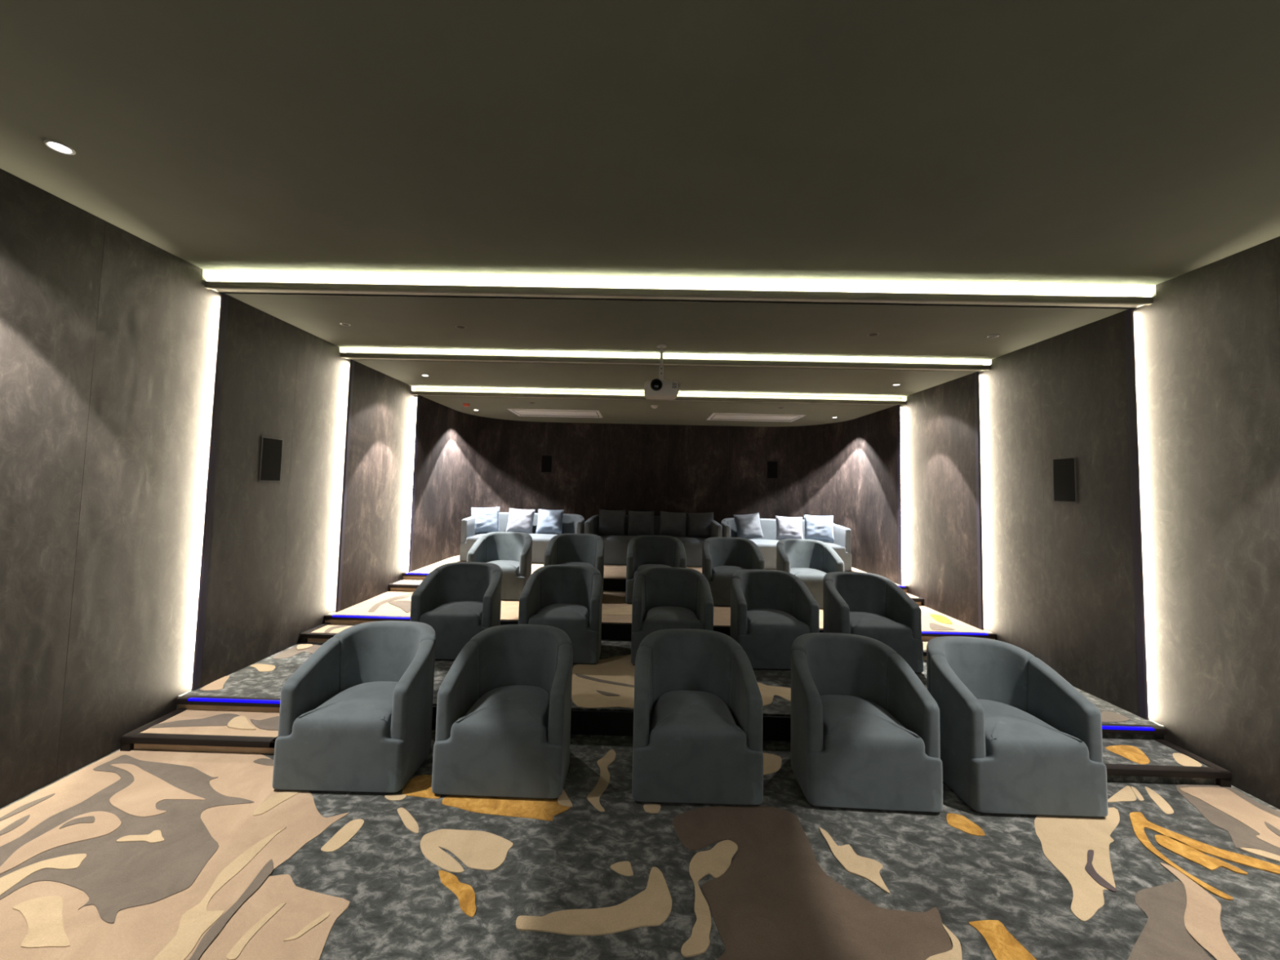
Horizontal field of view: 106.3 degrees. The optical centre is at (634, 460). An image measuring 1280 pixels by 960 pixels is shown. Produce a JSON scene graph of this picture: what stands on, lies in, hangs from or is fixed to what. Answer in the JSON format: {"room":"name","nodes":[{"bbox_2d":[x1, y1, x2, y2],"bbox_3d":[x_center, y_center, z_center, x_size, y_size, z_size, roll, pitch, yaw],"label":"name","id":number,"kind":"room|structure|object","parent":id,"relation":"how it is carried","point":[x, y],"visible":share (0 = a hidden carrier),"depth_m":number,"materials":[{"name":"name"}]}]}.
{"room":"auditorium","nodes":[
{"label":"auditorium","id":0,"kind":"room"},
{"bbox_2d":[0,168,455,808],"bbox_3d":[-3.293,0.222,3.972,0.316,3.620,11.060,1,-3,1],"label":"wall","id":1,"kind":"structure","parent":0,"point":[108,337],"depth_m":3.25,"materials":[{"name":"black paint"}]},
{"bbox_2d":[191,293,229,690],"bbox_3d":[-3.260,0.206,3.688,0.032,3.030,0.052,1,-3,1],"label":"light strip","id":2,"kind":"object","parent":1,"relation":"attached to","point":[199,637],"visible":1,"depth_m":3.68,"materials":[{"name":"grey plastic"}]},
{"bbox_2d":[175,695,280,707],"bbox_3d":[-2.779,1.740,3.454,1.010,0.044,0.063,1,-3,1],"label":"trim","id":3,"kind":"structure","parent":1,"relation":"attached to","point":[184,700],"depth_m":3.43,"materials":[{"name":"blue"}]},
{"bbox_2d":[258,435,283,481],"bbox_3d":[-3.230,-0.004,4.277,0.002,0.395,0.250,1,-3,1],"label":"wall speaker","id":4,"kind":"object","parent":1,"relation":"attached to","point":[272,448],"visible":1,"depth_m":4.27,"materials":[{"name":"black plastic"}]},
{"bbox_2d":[335,359,354,612],"bbox_3d":[-3.196,0.261,5.289,0.046,2.767,0.052,1,-3,1],"label":"light strip","id":5,"kind":"object","parent":1,"relation":"attached to","point":[352,362],"visible":1,"depth_m":5.28,"materials":[{"name":"grey plastic"}]},
{"bbox_2d":[324,613,409,621],"bbox_3d":[-2.752,1.662,5.051,1.010,0.044,0.063,1,-3,1],"label":"trim","id":6,"kind":"structure","parent":1,"relation":"attached to","point":[344,617],"depth_m":5.03,"materials":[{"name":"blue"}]},
{"bbox_2d":[407,395,420,572],"bbox_3d":[-3.122,0.315,6.771,0.058,2.493,0.052,1,-3,1],"label":"light strip","id":7,"kind":"object","parent":1,"relation":"attached to","point":[417,398],"visible":0.92,"depth_m":6.77,"materials":[{"name":"grey plastic"}]},
{"bbox_2d":[402,572,429,577],"bbox_3d":[-2.725,1.582,6.605,1.010,0.044,0.063,1,-3,1],"label":"trim","id":8,"kind":"structure","parent":1,"relation":"attached to","point":[404,574],"depth_m":6.58,"materials":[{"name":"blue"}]},
{"bbox_2d":[411,386,906,404],"bbox_3d":[0.320,-0.954,6.724,6.984,0.223,0.210,1,-3,1],"label":"ceiling light strip","id":9,"kind":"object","parent":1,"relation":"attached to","point":[903,402],"depth_m":6.71,"materials":[{"name":"paint"}]},
{"bbox_2d":[339,346,991,371],"bbox_3d":[0.300,-1.141,5.186,7.076,0.212,0.210,1,-3,1],"label":"ceiling light strip","id":10,"kind":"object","parent":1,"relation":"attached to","point":[820,362],"depth_m":5.22,"materials":[{"name":"paint"}]},
{"bbox_2d":[202,269,1155,308],"bbox_3d":[0.279,-1.338,3.600,7.140,0.236,0.220,1,-3,1],"label":"ceiling light strip","id":11,"kind":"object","parent":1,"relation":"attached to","point":[766,290],"depth_m":3.65,"materials":[{"name":"paint"}]},
{"bbox_2d":[0,0,1279,284],"bbox_3d":[0.243,-1.536,1.022,7.200,0.070,5.070,1,-3,1],"label":"ceiling","id":12,"kind":"structure","parent":0,"point":[1124,142],"depth_m":2.10,"materials":[{"name":"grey paint"}]},
{"bbox_2d":[43,139,75,155],"bbox_3d":[-2.746,-1.500,2.296,0.100,0.019,0.100,1,-3,1],"label":"recessed light","id":13,"kind":"object","parent":12,"relation":"in","point":[57,146],"visible":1,"depth_m":2.29,"materials":[{"name":"grey"}]},
{"bbox_2d":[0,729,1279,959],"bbox_3d":[0.164,1.871,0.871,7.120,0.132,5.160,1,-3,1],"label":"floor","id":14,"kind":"structure","parent":0,"point":[134,854],"depth_m":2.18,"materials":[{"name":"multicoloured carpet"}]},
{"bbox_2d":[120,704,279,754],"bbox_3d":[-2.783,1.817,3.266,1.010,0.136,0.414,1,-3,1],"label":"carpeted step","id":15,"kind":"structure","parent":14,"relation":"on","point":[189,727],"depth_m":3.17,"materials":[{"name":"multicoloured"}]},
{"bbox_2d":[272,620,435,793],"bbox_3d":[-1.674,1.506,3.068,0.735,0.774,0.700,1,-3,0],"label":"armchair","id":16,"kind":"object","parent":14,"relation":"on","point":[356,716],"visible":1,"depth_m":2.80,"materials":[{"name":"grey fabric"}]},
{"bbox_2d":[431,624,573,799],"bbox_3d":[-0.763,1.527,3.053,0.735,0.774,0.700,1,-3,1],"label":"armchair","id":17,"kind":"object","parent":14,"relation":"on","point":[504,704],"visible":1,"depth_m":2.76,"materials":[{"name":"grey fabric"}]},
{"bbox_2d":[631,628,763,805],"bbox_3d":[0.365,1.552,3.035,0.735,0.774,0.700,1,-3,0],"label":"armchair","id":18,"kind":"object","parent":14,"relation":"on","point":[698,708],"visible":1,"depth_m":2.73,"materials":[{"name":"grey fabric"}]},
{"bbox_2d":[790,632,942,813],"bbox_3d":[1.364,1.574,3.019,0.735,0.774,0.700,1,-3,2],"label":"armchair","id":19,"kind":"object","parent":14,"relation":"on","point":[865,727],"visible":1,"depth_m":2.74,"materials":[{"name":"grey fabric"}]},
{"bbox_2d":[926,635,1107,817],"bbox_3d":[2.260,1.594,3.005,0.735,0.774,0.700,1,-3,1],"label":"armchair","id":20,"kind":"object","parent":14,"relation":"on","point":[1016,737],"visible":0.91,"depth_m":2.75,"materials":[{"name":"grey fabric"}]},
{"bbox_2d":[1102,733,1231,786],"bbox_3d":[3.184,1.951,3.172,1.010,0.136,0.414,1,-3,1],"label":"carpeted step","id":21,"kind":"structure","parent":14,"relation":"on","point":[1126,757],"depth_m":3.05,"materials":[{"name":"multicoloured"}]},
{"bbox_2d":[448,410,856,568],"bbox_3d":[0.318,0.584,8.788,7.400,3.620,1.499,1,-3,1],"label":"wall","id":22,"kind":"structure","parent":0,"point":[721,470],"depth_m":9.32,"materials":[{"name":"black wood"}]},
{"bbox_2d":[541,454,552,472],"bbox_3d":[-1.732,0.070,9.395,0.260,0.350,0.002,1,-3,1],"label":"wall speaker","id":23,"kind":"object","parent":22,"relation":"attached to","point":[547,460],"visible":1,"depth_m":9.39,"materials":[{"name":"black plastic"}]},
{"bbox_2d":[767,460,777,479],"bbox_3d":[2.676,0.187,9.299,0.260,0.350,0.002,1,-3,12],"label":"wall speaker","id":24,"kind":"object","parent":22,"relation":"attached to","point":[771,465],"visible":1,"depth_m":9.30,"materials":[{"name":"black plastic"}]},
{"bbox_2d":[406,555,903,591],"bbox_3d":[0.272,2.029,7.947,7.120,0.635,2.811,1,-3,1],"label":"floor","id":25,"kind":"structure","parent":0,"point":[614,575],"depth_m":7.00,"materials":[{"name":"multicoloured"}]},
{"bbox_2d":[459,512,584,563],"bbox_3d":[-1.819,1.292,8.116,1.940,0.754,0.860,1,-3,1],"label":"sofa","id":26,"kind":"object","parent":25,"relation":"on","point":[571,523],"visible":0.32,"depth_m":7.81,"materials":[{"name":"grey fabric"}]},
{"bbox_2d":[471,506,499,533],"bbox_3d":[-2.554,1.025,8.228,0.486,0.450,0.215,2,-3,-16],"label":"cushion","id":27,"kind":"object","parent":26,"relation":"on","point":[486,520],"visible":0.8,"depth_m":8.18,"materials":[{"name":"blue fabric"}]},
{"bbox_2d":[506,507,535,533],"bbox_3d":[-1.964,1.050,8.297,0.474,0.433,0.204,1,-3,0],"label":"cushion","id":28,"kind":"object","parent":26,"relation":"on","point":[519,520],"visible":0.89,"depth_m":8.23,"materials":[{"name":"grey fabric"}]},
{"bbox_2d":[535,508,564,533],"bbox_3d":[-1.459,1.063,8.307,0.459,0.419,0.207,1,-3,4],"label":"cushion","id":29,"kind":"object","parent":26,"relation":"on","point":[548,521],"visible":1,"depth_m":8.25,"materials":[{"name":"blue fabric"}]},
{"bbox_2d":[584,515,722,567],"bbox_3d":[0.306,1.343,8.132,2.230,0.754,0.860,1,-3,1],"label":"sofa","id":30,"kind":"object","parent":25,"relation":"on","point":[615,546],"visible":0.3,"depth_m":7.72,"materials":[{"name":"grey fabric"}]},
{"bbox_2d":[597,509,626,535],"bbox_3d":[-0.389,1.080,8.345,0.492,0.444,0.207,2,-3,-4],"label":"cushion","id":31,"kind":"object","parent":30,"relation":"on","point":[611,522],"visible":1,"depth_m":8.28,"materials":[{"name":"fabric"}]},
{"bbox_2d":[626,510,654,535],"bbox_3d":[0.119,1.097,8.334,0.471,0.428,0.206,1,-3,3],"label":"cushion","id":32,"kind":"object","parent":30,"relation":"on","point":[640,523],"visible":0.97,"depth_m":8.27,"materials":[{"name":"fabric"}]},
{"bbox_2d":[658,511,686,537],"bbox_3d":[0.668,1.110,8.329,0.478,0.440,0.214,1,-3,5],"label":"cushion","id":33,"kind":"object","parent":30,"relation":"on","point":[672,524],"visible":0.95,"depth_m":8.27,"materials":[{"name":"fabric"}]},
{"bbox_2d":[687,511,713,537],"bbox_3d":[1.153,1.119,8.309,0.487,0.451,0.207,1,-3,5],"label":"cushion","id":34,"kind":"object","parent":30,"relation":"on","point":[699,523],"visible":0.89,"depth_m":8.25,"materials":[{"name":"fabric"}]},
{"bbox_2d":[720,518,851,571],"bbox_3d":[2.459,1.388,8.048,2.000,0.754,0.860,1,-3,1],"label":"sofa","id":35,"kind":"object","parent":25,"relation":"on","point":[766,545],"visible":0.27,"depth_m":7.72,"materials":[{"name":"grey fabric"}]},
{"bbox_2d":[733,512,764,538],"bbox_3d":[1.956,1.134,8.216,0.503,0.472,0.209,2,-3,-11],"label":"cushion","id":36,"kind":"object","parent":35,"relation":"on","point":[748,526],"visible":0.95,"depth_m":8.15,"materials":[{"name":"fabric"}]},
{"bbox_2d":[775,515,803,540],"bbox_3d":[2.614,1.152,8.092,0.452,0.410,0.214,1,-3,9],"label":"cushion","id":37,"kind":"object","parent":35,"relation":"on","point":[787,527],"visible":0.86,"depth_m":8.03,"materials":[{"name":"grey fabric"}]},
{"bbox_2d":[803,514,834,542],"bbox_3d":[3.106,1.146,8.076,0.479,0.439,0.208,1,-3,14],"label":"cushion","id":38,"kind":"object","parent":35,"relation":"on","point":[820,528],"visible":0.96,"depth_m":8.02,"materials":[{"name":"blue fabric"}]},
{"bbox_2d":[415,387,902,426],"bbox_3d":[0.340,-0.823,8.156,7.200,0.100,2.723,1,-3,1],"label":"ceiling","id":39,"kind":"structure","parent":0,"point":[674,412],"depth_m":7.46,"materials":[{"name":"grey paint"}]},
{"bbox_2d":[462,403,470,406],"bbox_3d":[-2.628,-0.859,7.511,0.110,0.044,0.110,1,-3,1],"label":"smoke detector","id":40,"kind":"object","parent":39,"relation":"attached to","point":[464,404],"visible":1,"depth_m":7.48,"materials":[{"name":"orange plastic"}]},
{"bbox_2d":[506,408,603,417],"bbox_3d":[-1.321,-0.806,8.220,1.510,0.024,0.760,1,-3,1],"label":"ceiling vent","id":41,"kind":"object","parent":39,"relation":"in","point":[521,412],"visible":0.97,"depth_m":8.17,"materials":[{"name":"white metal"}]},
{"bbox_2d":[650,404,657,408],"bbox_3d":[0.305,-0.806,7.255,0.110,0.044,0.110,1,-3,1],"label":"smoke detector","id":42,"kind":"object","parent":39,"relation":"attached to","point":[651,406],"visible":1,"depth_m":7.22,"materials":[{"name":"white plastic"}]},
{"bbox_2d":[706,413,806,422],"bbox_3d":[2.038,-0.731,8.167,1.510,0.024,0.760,1,-3,1],"label":"ceiling vent","id":43,"kind":"object","parent":39,"relation":"in","point":[718,416],"visible":0.98,"depth_m":8.12,"materials":[{"name":"white metal"}]},
{"bbox_2d":[329,591,991,639],"bbox_3d":[0.239,1.986,5.787,7.120,0.471,1.585,1,-3,1],"label":"floor","id":44,"kind":"structure","parent":0,"point":[616,614],"depth_m":5.33,"materials":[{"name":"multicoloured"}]},
{"bbox_2d":[387,576,425,591],"bbox_3d":[-2.730,1.657,6.419,1.010,0.131,0.411,1,-3,1],"label":"carpeted step","id":45,"kind":"structure","parent":44,"relation":"on","point":[410,584],"depth_m":6.26,"materials":[{"name":"beige carpet"}]},
{"bbox_2d":[466,531,532,600],"bbox_3d":[-1.700,1.346,6.228,0.735,0.774,0.700,1,-3,0],"label":"armchair","id":46,"kind":"object","parent":44,"relation":"on","point":[512,552],"visible":0.73,"depth_m":6.17,"materials":[{"name":"grey fabric"}]},
{"bbox_2d":[543,533,604,598],"bbox_3d":[-0.759,1.367,6.213,0.735,0.774,0.700,1,-3,-2],"label":"armchair","id":47,"kind":"object","parent":44,"relation":"on","point":[569,548],"visible":0.44,"depth_m":6.37,"materials":[{"name":"grey fabric"}]},
{"bbox_2d":[625,535,686,604],"bbox_3d":[0.276,1.390,6.197,0.735,0.774,0.700,1,-3,1],"label":"armchair","id":48,"kind":"object","parent":44,"relation":"on","point":[643,552],"visible":0.6,"depth_m":6.32,"materials":[{"name":"grey fabric"}]},
{"bbox_2d":[702,537,764,606],"bbox_3d":[1.240,1.412,6.181,0.735,0.774,0.700,1,-3,2],"label":"armchair","id":49,"kind":"object","parent":44,"relation":"on","point":[722,557],"visible":0.7,"depth_m":6.17,"materials":[{"name":"grey fabric"}]},
{"bbox_2d":[776,538,844,608],"bbox_3d":[2.200,1.433,6.166,0.735,0.774,0.700,1,-3,2],"label":"armchair","id":50,"kind":"object","parent":44,"relation":"on","point":[810,561],"visible":0.54,"depth_m":6.18,"materials":[{"name":"grey fabric"}]},
{"bbox_2d":[902,589,924,605],"bbox_3d":[3.238,1.791,6.324,1.010,0.131,0.411,1,-3,1],"label":"carpeted step","id":51,"kind":"structure","parent":44,"relation":"on","point":[919,601],"depth_m":6.14,"materials":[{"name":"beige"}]},
{"bbox_2d":[346,352,983,395],"bbox_3d":[0.310,-1.039,5.970,7.200,0.070,1.427,1,-3,1],"label":"ceiling","id":52,"kind":"structure","parent":0,"point":[558,375],"depth_m":5.82,"materials":[{"name":"grey paint"}]},
{"bbox_2d":[177,639,1164,741],"bbox_3d":[0.214,1.979,4.216,7.120,0.304,1.628,1,-3,1],"label":"floor","id":53,"kind":"structure","parent":0,"point":[602,693],"depth_m":3.72,"materials":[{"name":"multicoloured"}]},
{"bbox_2d":[299,619,372,643],"bbox_3d":[-2.756,1.737,4.868,1.010,0.131,0.404,1,-3,1],"label":"carpeted step","id":54,"kind":"structure","parent":53,"relation":"on","point":[322,633],"depth_m":4.80,"materials":[{"name":"beige carpet"}]},
{"bbox_2d":[409,561,502,660],"bbox_3d":[-1.667,1.427,4.660,0.735,0.774,0.700,1,-3,-1],"label":"armchair","id":55,"kind":"object","parent":53,"relation":"on","point":[460,601],"visible":0.79,"depth_m":4.49,"materials":[{"name":"grey fabric"}]},
{"bbox_2d":[518,564,602,664],"bbox_3d":[-0.676,1.449,4.644,0.735,0.774,0.700,1,-3,1],"label":"armchair","id":56,"kind":"object","parent":53,"relation":"on","point":[568,598],"visible":0.83,"depth_m":4.52,"materials":[{"name":"grey fabric"}]},
{"bbox_2d":[631,567,713,665],"bbox_3d":[0.355,1.472,4.628,0.735,0.774,0.700,1,-3,2],"label":"armchair","id":57,"kind":"object","parent":53,"relation":"on","point":[664,597],"visible":0.79,"depth_m":4.62,"materials":[{"name":"grey fabric"}]},
{"bbox_2d":[729,568,819,670],"bbox_3d":[1.293,1.493,4.613,0.735,0.774,0.700,1,-3,0],"label":"armchair","id":58,"kind":"object","parent":53,"relation":"on","point":[770,609],"visible":0.79,"depth_m":4.39,"materials":[{"name":"grey fabric"}]},
{"bbox_2d":[822,571,923,673],"bbox_3d":[2.199,1.513,4.598,0.735,0.774,0.700,1,-3,-1],"label":"armchair","id":59,"kind":"object","parent":53,"relation":"on","point":[870,605],"visible":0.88,"depth_m":4.47,"materials":[{"name":"grey fabric"}]},
{"bbox_2d":[921,635,995,659],"bbox_3d":[3.212,1.871,4.774,1.010,0.131,0.404,1,-3,1],"label":"carpeted step","id":60,"kind":"structure","parent":53,"relation":"on","point":[925,639],"depth_m":4.89,"materials":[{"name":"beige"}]},
{"bbox_2d":[217,291,1136,359],"bbox_3d":[0.289,-1.222,4.409,7.200,0.070,1.470,1,-3,1],"label":"ceiling","id":61,"kind":"structure","parent":0,"point":[793,328],"depth_m":4.23,"materials":[{"name":"grey paint"}]},
{"bbox_2d":[339,322,350,326],"bbox_3d":[-2.669,-1.258,4.429,0.090,0.019,0.090,1,-3,1],"label":"recessed light","id":62,"kind":"object","parent":61,"relation":"in","point":[348,325],"visible":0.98,"depth_m":4.43,"materials":[{"name":"grey metal"}]},
{"bbox_2d":[455,324,466,328],"bbox_3d":[-1.601,-1.229,4.432,0.100,0.014,0.100,1,-3,1],"label":"sprinkler cover","id":63,"kind":"object","parent":61,"relation":"attached to","point":[459,326],"visible":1,"depth_m":4.42,"materials":[{"name":"grey metal"}]},
{"bbox_2d":[644,344,679,399],"bbox_3d":[0.281,-0.897,4.844,0.350,0.534,0.284,1,-3,1],"label":"projector","id":64,"kind":"object","parent":61,"relation":"hanging from","point":[662,388],"visible":1,"depth_m":4.72,"materials":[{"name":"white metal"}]},
{"bbox_2d":[867,333,879,336],"bbox_3d":[2.178,-1.144,4.372,0.100,0.014,0.100,1,-3,1],"label":"sprinkler cover","id":65,"kind":"object","parent":61,"relation":"attached to","point":[870,334],"visible":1,"depth_m":4.36,"materials":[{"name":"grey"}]},
{"bbox_2d":[986,334,999,337],"bbox_3d":[3.245,-1.125,4.336,0.090,0.019,0.090,1,-3,1],"label":"recessed light","id":66,"kind":"object","parent":61,"relation":"in","point":[991,335],"visible":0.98,"depth_m":4.33,"materials":[{"name":"grey metal"}]},
{"bbox_2d":[855,235,1279,809],"bbox_3d":[3.788,0.381,3.860,0.316,3.620,11.060,1,-3,1],"label":"wall","id":67,"kind":"structure","parent":0,"point":[1058,578],"depth_m":3.64,"materials":[{"name":"black paint"}]},
{"bbox_2d":[897,404,902,585],"bbox_3d":[3.701,0.469,6.663,0.058,2.493,0.052,1,-3,1],"label":"light strip","id":68,"kind":"object","parent":67,"relation":"attached to","point":[899,408],"visible":0.92,"depth_m":6.66,"materials":[{"name":"grey plastic"}]},
{"bbox_2d":[900,407,902,584],"bbox_3d":[3.710,0.480,6.682,0.040,2.461,0.001,1,-3,1],"label":"diffuser","id":69,"kind":"object","parent":68,"relation":"attached to","point":[900,407],"depth_m":6.68,"materials":[{"name":"white plastic"}]},
{"bbox_2d":[897,585,908,589],"bbox_3d":[3.243,1.716,6.511,1.010,0.044,0.063,1,-3,1],"label":"trim","id":70,"kind":"structure","parent":67,"relation":"attached to","point":[903,587],"depth_m":6.48,"materials":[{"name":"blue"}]},
{"bbox_2d":[921,631,996,638],"bbox_3d":[3.216,1.796,4.957,1.010,0.044,0.063,1,-3,1],"label":"trim","id":71,"kind":"structure","parent":67,"relation":"attached to","point":[927,633],"depth_m":4.93,"materials":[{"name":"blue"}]},
{"bbox_2d":[973,371,983,630],"bbox_3d":[3.731,0.417,5.179,0.046,2.767,0.052,1,-3,1],"label":"light strip","id":72,"kind":"object","parent":67,"relation":"attached to","point":[976,387],"visible":1,"depth_m":5.17,"materials":[{"name":"grey plastic"}]},
{"bbox_2d":[1051,456,1076,502],"bbox_3d":[3.744,0.173,4.181,0.002,0.395,0.235,1,-3,1],"label":"wall speaker","id":73,"kind":"object","parent":67,"relation":"attached to","point":[1064,468],"visible":1,"depth_m":4.18,"materials":[{"name":"black plastic"}]},
{"bbox_2d":[1102,723,1167,734],"bbox_3d":[3.189,1.874,3.360,1.010,0.044,0.063,1,-3,1],"label":"trim","id":74,"kind":"structure","parent":67,"relation":"attached to","point":[1106,728],"depth_m":3.33,"materials":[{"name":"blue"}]},
{"bbox_2d":[1124,308,1148,719],"bbox_3d":[3.746,0.363,3.577,0.032,3.030,0.052,1,-3,1],"label":"light strip","id":75,"kind":"object","parent":67,"relation":"attached to","point":[1128,314],"visible":1,"depth_m":3.57,"materials":[{"name":"grey plastic"}]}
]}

